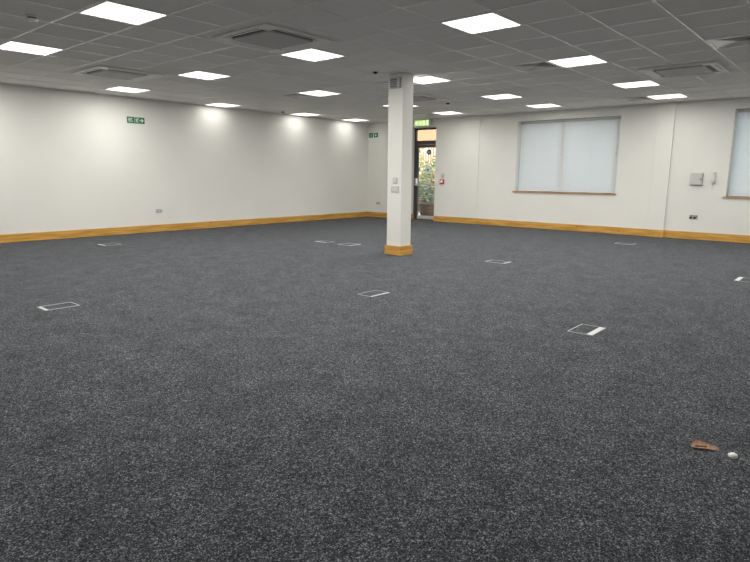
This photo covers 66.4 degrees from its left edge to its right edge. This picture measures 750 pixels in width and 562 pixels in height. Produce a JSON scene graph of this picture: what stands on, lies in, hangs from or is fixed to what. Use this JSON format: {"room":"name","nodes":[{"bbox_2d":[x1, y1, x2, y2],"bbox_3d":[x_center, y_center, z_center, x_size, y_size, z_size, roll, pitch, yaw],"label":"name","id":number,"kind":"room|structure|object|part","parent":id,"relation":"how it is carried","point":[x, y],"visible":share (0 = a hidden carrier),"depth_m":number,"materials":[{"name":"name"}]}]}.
{"room":"open-plan office","nodes":[
{"label":"open-plan office","id":0,"kind":"room"},
{"bbox_2d":[0,83,368,234],"bbox_3d":[-5.072,-2.276,11.377,0.200,2.674,15.353,9,14,40],"label":"wall","id":1,"kind":"structure","parent":0,"point":[70,160],"depth_m":11.89,"materials":[{"name":"paint"}]},
{"bbox_2d":[127,116,144,123],"bbox_3d":[-4.758,-3.197,11.405,0.008,0.120,0.360,9,14,40],"label":"exit sign","id":2,"kind":"object","parent":1,"relation":"attached to","point":[138,120],"visible":1,"depth_m":11.40,"materials":[{"name":"green plastic"}]},
{"bbox_2d":[0,212,367,242],"bbox_3d":[-5.046,-1.010,11.483,0.020,0.145,14.812,9,14,40],"label":"baseboard","id":3,"kind":"structure","parent":1,"relation":"attached to","point":[5,238],"depth_m":12.06,"materials":[{"name":"brown wood"}]},
{"bbox_2d":[3,83,747,123],"bbox_3d":[0.265,-2.689,6.520,14.007,0.002,14.813,9,14,40],"label":"trim","id":4,"kind":"structure","parent":1,"relation":"attached to","point":[3,83],"depth_m":12.07,"materials":[{"name":"white metal"}]},
{"bbox_2d":[0,216,749,561],"bbox_3d":[0.258,0.031,7.042,14.407,0.200,15.263,9,14,40],"label":"floor","id":5,"kind":"structure","parent":0,"point":[232,393],"depth_m":3.15,"materials":[{"name":"carpet"}]},
{"bbox_2d":[37,302,79,310],"bbox_3d":[-2.898,0.231,5.252,0.210,0.005,0.295,9,14,40],"label":"box","id":6,"kind":"object","parent":5,"relation":"on","point":[67,304],"visible":1,"depth_m":5.24,"materials":[{"name":"grey metal"}]},
{"bbox_3d":[-2.891,0.231,5.260,0.182,0.002,0.255,9,14,40],"label":"carpeted lid","id":7,"kind":"part","parent":6,"relation":"part of","materials":[{"name":"carpet"}]},
{"bbox_2d":[97,243,120,245],"bbox_3d":[-4.551,-0.628,9.825,0.280,0.005,0.290,9,14,40],"label":"box","id":8,"kind":"object","parent":5,"relation":"on","point":[107,244],"visible":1,"depth_m":9.80,"materials":[{"name":"grey metal"}]},
{"bbox_2d":[338,243,360,245],"bbox_3d":[-0.449,-0.646,10.113,0.290,0.005,0.310,9,14,40],"label":"box","id":9,"kind":"object","parent":5,"relation":"on","point":[346,244],"visible":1,"depth_m":10.09,"materials":[{"name":"grey metal"}]},
{"bbox_2d":[358,290,389,296],"bbox_3d":[-0.013,0.128,5.938,0.198,0.005,0.290,9,14,40],"label":"box","id":10,"kind":"object","parent":5,"relation":"on","point":[373,293],"visible":1,"depth_m":5.93,"materials":[{"name":"grey metal"}]},
{"bbox_3d":[-0.019,0.128,5.944,0.164,0.002,0.278,9,14,40],"label":"carpeted lid","id":11,"kind":"part","parent":10,"relation":"part of","materials":[{"name":"carpet"}]},
{"bbox_2d":[385,72,413,255],"bbox_3d":[0.376,-1.735,8.704,0.317,2.671,0.302,9,14,40],"label":"column","id":12,"kind":"structure","parent":5,"relation":"on","point":[400,100],"depth_m":8.61,"materials":[{"name":"paint"}]},
{"bbox_2d":[391,186,398,191],"bbox_3d":[0.300,-1.385,8.656,0.150,0.090,0.014,9,14,40],"label":"light switch","id":13,"kind":"object","parent":12,"relation":"attached to","point":[393,188],"visible":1,"depth_m":8.65,"materials":[{"name":"grey plastic"}]},
{"bbox_2d":[390,77,400,88],"bbox_3d":[0.299,-2.894,8.372,0.185,0.150,0.038,9,14,40],"label":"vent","id":14,"kind":"object","parent":12,"relation":"attached to","point":[395,82],"visible":1,"depth_m":8.35,"materials":[{"name":"grey plastic"}]},
{"bbox_2d":[393,177,397,183],"bbox_3d":[0.301,-1.513,8.632,0.090,0.090,0.014,9,14,40],"label":"light switch","id":15,"kind":"object","parent":12,"relation":"attached to","point":[395,179],"visible":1,"depth_m":8.62,"materials":[{"name":"grey plastic"}]},
{"bbox_3d":[0.366,-0.491,8.934,0.317,0.140,0.302,9,14,40],"label":"skirting","id":16,"kind":"part","parent":12,"relation":"part of","materials":[{"name":"brown wood"}]},
{"bbox_2d":[485,260,509,263],"bbox_3d":[1.764,-0.277,8.213,0.310,0.005,0.220,9,14,40],"label":"box","id":17,"kind":"object","parent":5,"relation":"on","point":[493,261],"visible":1,"depth_m":8.22,"materials":[{"name":"grey metal"}]},
{"bbox_3d":[1.758,-0.277,8.219,0.266,0.002,0.200,9,14,40],"label":"carpeted lid","id":18,"kind":"part","parent":17,"relation":"part of","materials":[{"name":"carpet"}]},
{"bbox_2d":[568,324,605,335],"bbox_3d":[1.700,0.390,4.601,0.200,0.005,0.300,9,14,40],"label":"box","id":19,"kind":"object","parent":5,"relation":"on","point":[584,329],"visible":1,"depth_m":4.60,"materials":[{"name":"grey"}]},
{"bbox_3d":[1.685,0.388,4.614,0.142,0.002,0.288,9,14,40],"label":"carpeted lid","id":20,"kind":"part","parent":19,"relation":"part of","materials":[{"name":"carpet"}]},
{"bbox_2d":[614,242,635,244],"bbox_3d":[4.624,-0.693,10.596,0.310,0.005,0.260,9,14,40],"label":"box","id":21,"kind":"object","parent":5,"relation":"on","point":[618,242],"visible":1,"depth_m":10.59,"materials":[{"name":"grey metal"}]},
{"bbox_2d":[691,439,718,450],"bbox_3d":[1.494,0.742,2.602,0.111,0.029,0.052,2,11,9],"label":"dry leaf","id":22,"kind":"object","parent":5,"relation":"on","point":[697,443],"visible":1,"depth_m":2.61,"materials":[{"name":"brown plant"}]},
{"bbox_2d":[728,452,737,458],"bbox_3d":[1.570,0.764,2.513,0.039,0.025,0.036,9,14,40],"label":"paper ball","id":23,"kind":"object","parent":5,"relation":"on","point":[732,455],"visible":1,"depth_m":2.50,"materials":[{"name":"white paper"}]},
{"bbox_2d":[734,277,749,281],"bbox_3d":[4.498,-0.014,6.912,0.240,0.005,0.330,9,14,40],"label":"box","id":24,"kind":"object","parent":5,"relation":"on","point":[743,279],"visible":1,"depth_m":6.93,"materials":[{"name":"grey metal"}]},
{"bbox_3d":[4.512,-0.010,6.900,0.179,0.002,0.314,9,14,40],"label":"carpeted lid","id":25,"kind":"part","parent":24,"relation":"part of","materials":[{"name":"carpet"}]},
{"bbox_2d":[0,0,749,122],"bbox_3d":[0.311,-2.777,6.558,14.407,0.150,15.353,9,14,40],"label":"ceiling","id":26,"kind":"structure","parent":0,"point":[439,10],"depth_m":6.86,"materials":[{"name":"tile"}]},
{"bbox_2d":[25,14,37,21],"bbox_3d":[-3.268,-2.497,5.460,0.110,0.054,0.110,9,14,40],"label":"smoke detector","id":27,"kind":"object","parent":26,"relation":"attached to","point":[31,18],"visible":1,"depth_m":5.43,"materials":[{"name":"white plastic"}]},
{"bbox_2d":[0,40,64,55],"bbox_3d":[-4.160,-2.804,6.888,0.590,0.030,0.590,9,14,40],"label":"ceiling light","id":28,"kind":"object","parent":26,"relation":"in","point":[9,45],"visible":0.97,"depth_m":6.88,"materials":[{"name":"white plastic"}]},
{"bbox_2d":[71,65,162,81],"bbox_3d":[-3.860,-3.092,8.587,0.950,0.028,0.950,9,14,40],"label":"air conditioning unit","id":29,"kind":"object","parent":26,"relation":"attached to","point":[99,71],"visible":1,"depth_m":8.52,"materials":[{"name":"grey plastic"}]},
{"bbox_2d":[88,69,145,79],"bbox_3d":[-3.860,-3.090,8.587,0.600,0.024,0.600,9,14,40],"label":"grille","id":30,"kind":"object","parent":29,"relation":"attached to","point":[109,73],"depth_m":8.53,"materials":[{"name":"white plastic"}]},
{"bbox_2d":[77,0,168,25],"bbox_3d":[-2.346,-2.504,5.346,0.590,0.030,0.590,9,14,40],"label":"ceiling light","id":31,"kind":"object","parent":26,"relation":"in","point":[110,10],"visible":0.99,"depth_m":5.34,"materials":[{"name":"white plastic"}]},
{"bbox_2d":[104,86,150,92],"bbox_3d":[-4.405,-3.421,10.216,0.590,0.030,0.590,9,14,40],"label":"ceiling light","id":32,"kind":"object","parent":26,"relation":"in","point":[118,88],"visible":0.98,"depth_m":10.20,"materials":[{"name":"white plastic"}]},
{"bbox_2d":[177,70,230,79],"bbox_3d":[-2.590,-3.121,8.675,0.590,0.030,0.590,9,14,40],"label":"recessed light","id":33,"kind":"object","parent":26,"relation":"in","point":[194,74],"visible":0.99,"depth_m":8.67,"materials":[{"name":"white plastic"}]},
{"bbox_2d":[204,103,241,106],"bbox_3d":[-3.288,-3.813,12.389,0.590,0.030,0.590,9,14,40],"label":"ceiling light","id":34,"kind":"object","parent":26,"relation":"in","point":[212,104],"visible":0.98,"depth_m":12.44,"materials":[{"name":"white plastic"}]},
{"bbox_2d":[211,23,333,52],"bbox_3d":[-1.121,-2.645,6.293,0.950,0.028,0.950,9,14,40],"label":"air conditioning unit","id":35,"kind":"object","parent":26,"relation":"attached to","point":[267,37],"visible":1,"depth_m":6.22,"materials":[{"name":"white plastic"}]},
{"bbox_2d":[234,30,311,49],"bbox_3d":[-1.121,-2.643,6.294,0.600,0.024,0.600,9,14,40],"label":"grille","id":36,"kind":"object","parent":35,"relation":"attached to","point":[274,39],"depth_m":6.23,"materials":[{"name":"white plastic"}]},
{"bbox_2d":[275,93,318,98],"bbox_3d":[-1.474,-3.517,10.847,0.594,0.035,0.594,9,14,40],"label":"ceiling vent","id":37,"kind":"object","parent":26,"relation":"in","point":[291,95],"visible":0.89,"depth_m":10.85,"materials":[{"name":"grey"}]},
{"bbox_2d":[290,113,320,115],"bbox_3d":[-1.718,-4.130,14.176,0.590,0.030,0.590,9,14,40],"label":"ceiling light","id":38,"kind":"object","parent":26,"relation":"in","point":[299,114],"visible":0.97,"depth_m":14.19,"materials":[{"name":"white plastic"}]},
{"bbox_2d":[279,48,344,61],"bbox_3d":[-0.775,-2.821,7.133,0.590,0.030,0.590,9,14,40],"label":"recessed light","id":39,"kind":"object","parent":26,"relation":"in","point":[310,54],"visible":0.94,"depth_m":7.14,"materials":[{"name":"white plastic"}]},
{"bbox_2d":[298,90,341,95],"bbox_3d":[-1.020,-3.438,10.462,0.590,0.030,0.590,9,14,40],"label":"recessed light","id":40,"kind":"object","parent":26,"relation":"in","point":[314,92],"visible":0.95,"depth_m":10.48,"materials":[{"name":"white plastic"}]},
{"bbox_2d":[343,119,369,121],"bbox_3d":[-0.540,-4.367,15.516,0.590,0.030,0.590,9,14,40],"label":"ceiling light","id":41,"kind":"object","parent":26,"relation":"in","point":[354,120],"visible":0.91,"depth_m":15.62,"materials":[{"name":"white plastic"}]},
{"bbox_2d":[347,119,365,120],"bbox_3d":[-0.540,-4.361,15.517,0.554,0.010,0.554,9,14,40],"label":"diffuser","id":42,"kind":"object","parent":41,"relation":"attached to","point":[347,119],"depth_m":15.62,"materials":[{"name":"white plastic"}]},
{"bbox_2d":[0,0,749,122],"bbox_3d":[0.265,-2.706,6.517,14.007,0.034,14.813,9,14,40],"label":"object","id":43,"kind":"structure","parent":26,"relation":"attached to","point":[654,1],"depth_m":7.19,"materials":[{"name":"white metal"}]},
{"bbox_2d":[371,81,420,86],"bbox_3d":[0.341,-3.217,9.305,0.594,0.035,0.594,9,14,40],"label":"ceiling vent","id":44,"kind":"object","parent":26,"relation":"in","point":[384,83],"visible":0.3,"depth_m":9.32,"materials":[{"name":"grey metal"}]},
{"bbox_2d":[379,93,447,102],"bbox_3d":[0.745,-3.508,11.047,0.950,0.028,0.950,9,14,40],"label":"air conditioning unit","id":45,"kind":"object","parent":26,"relation":"attached to","point":[417,98],"visible":0.6,"depth_m":10.95,"materials":[{"name":"grey"}]},
{"bbox_2d":[413,96,434,101],"bbox_3d":[0.745,-3.506,11.048,0.600,0.024,0.600,9,14,40],"label":"grille","id":46,"kind":"object","parent":45,"relation":"attached to","point":[415,98],"depth_m":11.00,"materials":[{"name":"white"}]},
{"bbox_2d":[413,113,440,115],"bbox_3d":[1.274,-4.072,13.974,0.594,0.035,0.594,9,14,40],"label":"ceiling vent","id":47,"kind":"object","parent":26,"relation":"in","point":[420,114],"visible":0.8,"depth_m":13.99,"materials":[{"name":"grey"}]},
{"bbox_2d":[414,75,452,83],"bbox_3d":[0.795,-3.138,8.920,0.590,0.030,0.590,9,14,40],"label":"ceiling light","id":48,"kind":"object","parent":26,"relation":"in","point":[424,79],"visible":0.75,"depth_m":8.94,"materials":[{"name":"white plastic"}]},
{"bbox_2d":[433,111,464,114],"bbox_3d":[1.728,-3.992,13.589,0.590,0.030,0.590,9,14,40],"label":"ceiling light","id":49,"kind":"object","parent":26,"relation":"in","point":[446,112],"visible":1,"depth_m":13.66,"materials":[{"name":"white plastic"}]},
{"bbox_2d":[439,12,522,33],"bbox_3d":[1.040,-2.521,5.592,0.590,0.030,0.590,9,14,40],"label":"ceiling light","id":50,"kind":"object","parent":26,"relation":"in","point":[491,21],"visible":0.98,"depth_m":5.58,"materials":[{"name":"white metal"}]},
{"bbox_2d":[480,93,521,99],"bbox_3d":[2.365,-3.455,10.707,0.590,0.030,0.590,9,14,40],"label":"recessed light","id":51,"kind":"object","parent":26,"relation":"in","point":[498,96],"visible":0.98,"depth_m":10.70,"materials":[{"name":"white plastic"}]},
{"bbox_2d":[482,94,518,98],"bbox_3d":[2.365,-3.449,10.709,0.554,0.010,0.554,9,14,40],"label":"diffuser","id":52,"kind":"object","parent":51,"relation":"attached to","point":[499,96],"depth_m":10.70,"materials":[{"name":"white plastic"}]},
{"bbox_2d":[505,61,563,71],"bbox_3d":[2.156,-2.917,7.763,0.594,0.035,0.594,9,14,40],"label":"ceiling vent","id":53,"kind":"object","parent":26,"relation":"in","point":[540,65],"visible":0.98,"depth_m":7.79,"materials":[{"name":"grey"}]},
{"bbox_2d":[524,103,560,107],"bbox_3d":[3.543,-3.692,12.048,0.590,0.030,0.590,9,14,40],"label":"ceiling light","id":54,"kind":"object","parent":26,"relation":"in","point":[549,104],"visible":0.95,"depth_m":12.01,"materials":[{"name":"white plastic"}]},
{"bbox_2d":[528,104,557,107],"bbox_3d":[3.543,-3.686,12.049,0.554,0.010,0.554,9,14,40],"label":"diffuser","id":55,"kind":"object","parent":54,"relation":"attached to","point":[537,105],"depth_m":12.01,"materials":[{"name":"white plastic"}]},
{"bbox_2d":[546,55,608,67],"bbox_3d":[2.610,-2.838,7.379,0.590,0.030,0.590,9,14,40],"label":"recessed light","id":56,"kind":"object","parent":26,"relation":"in","point":[587,59],"visible":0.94,"depth_m":7.38,"materials":[{"name":"white plastic"}]},
{"bbox_2d":[613,96,653,101],"bbox_3d":[4.904,-3.472,10.891,0.594,0.035,0.594,9,14,40],"label":"ceiling vent","id":57,"kind":"object","parent":26,"relation":"in","point":[640,98],"visible":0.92,"depth_m":10.92,"materials":[{"name":"grey metal"}]},
{"bbox_2d":[612,80,660,87],"bbox_3d":[4.180,-3.155,9.166,0.590,0.030,0.590,9,14,40],"label":"ceiling light","id":58,"kind":"object","parent":26,"relation":"in","point":[647,82],"visible":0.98,"depth_m":9.17,"materials":[{"name":"white plastic"}]},
{"bbox_2d":[646,93,687,99],"bbox_3d":[5.358,-3.392,10.506,0.590,0.030,0.590,9,14,40],"label":"ceiling light","id":59,"kind":"object","parent":26,"relation":"in","point":[678,95],"visible":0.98,"depth_m":10.51,"materials":[{"name":"white plastic"}]},
{"bbox_2d":[648,94,685,98],"bbox_3d":[5.358,-3.386,10.507,0.554,0.010,0.554,9,14,40],"label":"diffuser","id":60,"kind":"object","parent":59,"relation":"attached to","point":[666,96],"depth_m":10.51,"materials":[{"name":"white plastic"}]},
{"bbox_2d":[637,61,729,79],"bbox_3d":[4.272,-2.901,7.922,0.950,0.028,0.950,9,14,40],"label":"air conditioning unit","id":61,"kind":"object","parent":26,"relation":"attached to","point":[709,67],"visible":1,"depth_m":7.83,"materials":[{"name":"grey plastic"}]},
{"bbox_2d":[655,65,712,76],"bbox_3d":[4.272,-2.899,7.922,0.600,0.024,0.600,9,14,40],"label":"grille","id":62,"kind":"object","parent":61,"relation":"attached to","point":[698,69],"depth_m":7.87,"materials":[{"name":"white plastic"}]},
{"bbox_2d":[704,34,749,49],"bbox_3d":[3.971,-2.617,6.222,0.594,0.035,0.594,9,14,40],"label":"ceiling vent","id":63,"kind":"object","parent":26,"relation":"in","point":[742,40],"visible":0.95,"depth_m":6.29,"materials":[{"name":"white metal"}]},
{"bbox_2d":[368,97,749,235],"bbox_3d":[5.135,-2.392,12.468,14.207,2.674,0.340,9,14,40],"label":"wall","id":64,"kind":"structure","parent":0,"point":[704,131],"depth_m":12.05,"materials":[{"name":"paint"}]},
{"bbox_2d":[369,133,377,137],"bbox_3d":[-0.042,-4.186,16.465,0.330,0.125,0.006,9,14,40],"label":"exit sign","id":65,"kind":"object","parent":64,"relation":"attached to","point":[371,135],"visible":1,"depth_m":16.48,"materials":[{"name":"green plastic"}]},
{"bbox_2d":[414,119,431,126],"bbox_3d":[1.273,-4.206,15.270,0.540,0.160,0.060,9,14,40],"label":"exit light","id":66,"kind":"object","parent":64,"relation":"attached to","point":[417,123],"visible":1,"depth_m":15.23,"materials":[{"name":"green plastic"}]},
{"bbox_3d":[1.241,-4.205,15.263,0.460,0.140,0.005,9,14,40],"label":"lit panel","id":67,"kind":"part","parent":66,"relation":"part of","materials":[{"name":"green plastic"}]},
{"bbox_2d":[413,127,435,219],"bbox_3d":[1.441,-2.922,15.748,0.900,2.485,0.150,9,14,40],"label":"door","id":68,"kind":"structure","parent":64,"relation":"in","point":[428,143],"depth_m":15.88,"materials":[{"name":"grey metal"}]},
{"bbox_3d":[1.446,-1.768,15.968,0.655,0.085,0.054,9,14,40],"label":"rail","id":69,"kind":"part","parent":68,"relation":"part of","materials":[{"name":"grey plastic"}]},
{"bbox_2d":[434,116,480,217],"bbox_3d":[2.098,-2.850,14.815,1.310,2.672,0.018,9,14,40],"label":"wall panel","id":70,"kind":"object","parent":64,"relation":"attached to","point":[457,138],"depth_m":14.77,"materials":[{"name":"paint"}]},
{"bbox_2d":[368,212,749,242],"bbox_3d":[5.141,-1.121,12.550,13.987,0.145,0.281,10,14,40],"label":"baseboard","id":71,"kind":"structure","parent":64,"relation":"attached to","point":[555,226],"depth_m":12.64,"materials":[{"name":"brown wood"}]},
{"bbox_2d":[512,117,615,194],"bbox_3d":[4.355,-2.828,13.043,2.435,1.650,0.350,9,14,40],"label":"window","id":72,"kind":"structure","parent":64,"relation":"in","point":[606,117],"depth_m":12.99,"materials":[{"name":"white paint"}]},
{"bbox_2d":[518,120,565,191],"bbox_3d":[3.877,-2.908,13.409,1.084,1.595,0.079,9,14,40],"label":"blind","id":73,"kind":"object","parent":72,"relation":"attached to","point":[542,142],"visible":1,"depth_m":13.40,"materials":[{"name":"white fabric"}]},
{"bbox_3d":[3.877,-2.134,13.559,1.084,0.018,0.044,9,14,40],"label":"rail","id":74,"kind":"part","parent":73,"relation":"part of","materials":[{"name":"white paint"}]},
{"bbox_3d":[4.322,-2.026,13.161,2.435,0.030,0.270,9,14,40],"label":"sill","id":75,"kind":"part","parent":72,"relation":"part of","materials":[{"name":"brown wood"}]},
{"bbox_2d":[561,117,620,192],"bbox_3d":[4.755,-2.763,12.663,1.234,1.595,0.079,9,14,40],"label":"blind","id":76,"kind":"object","parent":72,"relation":"attached to","point":[591,146],"visible":0.93,"depth_m":12.66,"materials":[{"name":"white fabric"}]},
{"bbox_3d":[4.755,-1.989,12.813,1.234,0.018,0.044,9,14,40],"label":"rail","id":77,"kind":"part","parent":76,"relation":"part of","materials":[{"name":"white paint"}]},
{"bbox_2d":[647,102,676,229],"bbox_3d":[5.810,-2.232,11.642,0.315,2.672,0.050,9,14,40],"label":"trim","id":78,"kind":"structure","parent":64,"relation":"attached to","point":[666,112],"depth_m":11.60,"materials":[{"name":"paint"}]},
{"bbox_2d":[689,215,697,219],"bbox_3d":[6.322,-1.267,11.386,0.150,0.085,0.014,9,14,40],"label":"wall socket","id":79,"kind":"object","parent":64,"relation":"attached to","point":[690,216],"visible":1,"depth_m":11.38,"materials":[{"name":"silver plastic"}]},
{"bbox_2d":[689,173,703,184],"bbox_3d":[6.300,-1.998,11.241,0.220,0.235,0.066,9,14,40],"label":"control box","id":80,"kind":"object","parent":64,"relation":"attached to","point":[695,178],"visible":1,"depth_m":11.22,"materials":[{"name":"grey plastic"}]},
{"bbox_2d":[710,171,716,189],"bbox_3d":[6.521,-1.938,11.069,0.090,0.346,0.050,9,14,40],"label":"handset","id":81,"kind":"object","parent":64,"relation":"attached to","point":[713,173],"visible":1,"depth_m":11.05,"materials":[{"name":"white plastic"}]},
{"bbox_3d":[6.530,-1.997,11.069,0.090,0.230,0.022,9,14,40],"label":"plate","id":82,"kind":"part","parent":81,"relation":"part of","materials":[{"name":"white plastic"}]},
{"bbox_2d":[722,109,749,198],"bbox_3d":[7.723,-2.271,10.182,2.485,1.650,0.350,9,14,40],"label":"window","id":83,"kind":"structure","parent":64,"relation":"in","point":[740,197],"depth_m":10.94,"materials":[{"name":"white paint"}]},
{"bbox_3d":[7.691,-1.469,10.299,2.485,0.030,0.270,9,14,40],"label":"sill","id":84,"kind":"part","parent":83,"relation":"part of","materials":[{"name":"brown wood"}]},
{"bbox_2d":[728,110,749,196],"bbox_3d":[7.260,-2.349,10.536,1.180,1.595,0.079,9,14,40],"label":"blind","id":85,"kind":"object","parent":83,"relation":"attached to","point":[739,185],"visible":1,"depth_m":10.84,"materials":[{"name":"white fabric"}]},
{"label":"outside","id":86,"kind":"structure","parent":0,"visible":0},
{"bbox_3d":[7.381,-4.469,31.673,55.000,0.100,31.747,9,14,40],"label":"ground","id":87,"kind":"structure","parent":86,"visible":0},
{"bbox_2d":[419,149,430,198],"bbox_3d":[1.405,-4.165,22.799,1.777,2.436,1.532,9,14,40],"label":"shrub","id":88,"kind":"object","parent":87,"relation":"on","point":[422,155],"visible":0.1,"depth_m":22.51,"materials":[{"name":"yellow plant"}]},
{"bbox_2d":[418,203,433,215],"bbox_3d":[1.656,-2.232,17.926,0.660,0.400,0.660,9,14,40],"label":"plant pot","id":89,"kind":"object","parent":87,"relation":"on","point":[426,209],"visible":0.66,"depth_m":17.70,"materials":[{"name":"brown wood"}]},
{"bbox_2d":[418,182,434,210],"bbox_3d":[1.381,-2.922,19.818,1.808,1.082,1.254,9,14,40],"label":"shrub","id":90,"kind":"object","parent":87,"relation":"on","point":[430,199],"visible":0.3,"depth_m":19.38,"materials":[{"name":"green plant"}]},
{"bbox_2d":[419,156,434,197],"bbox_3d":[2.304,-3.620,21.028,1.617,2.025,1.555,9,14,40],"label":"shrub","id":91,"kind":"object","parent":87,"relation":"on","point":[430,175],"visible":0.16,"depth_m":20.91,"materials":[{"name":"green plant"}]},
{"bbox_2d":[419,148,434,172],"bbox_3d":[3.184,-5.340,24.695,3.500,4.079,0.100,9,14,40],"label":"balustrade","id":92,"kind":"object","parent":87,"relation":"on","point":[425,149],"visible":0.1,"depth_m":25.38,"materials":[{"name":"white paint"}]},
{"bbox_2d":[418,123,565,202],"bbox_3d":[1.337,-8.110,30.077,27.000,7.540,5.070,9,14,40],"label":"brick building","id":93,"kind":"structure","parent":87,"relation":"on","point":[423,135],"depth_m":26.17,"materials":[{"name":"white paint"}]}
]}

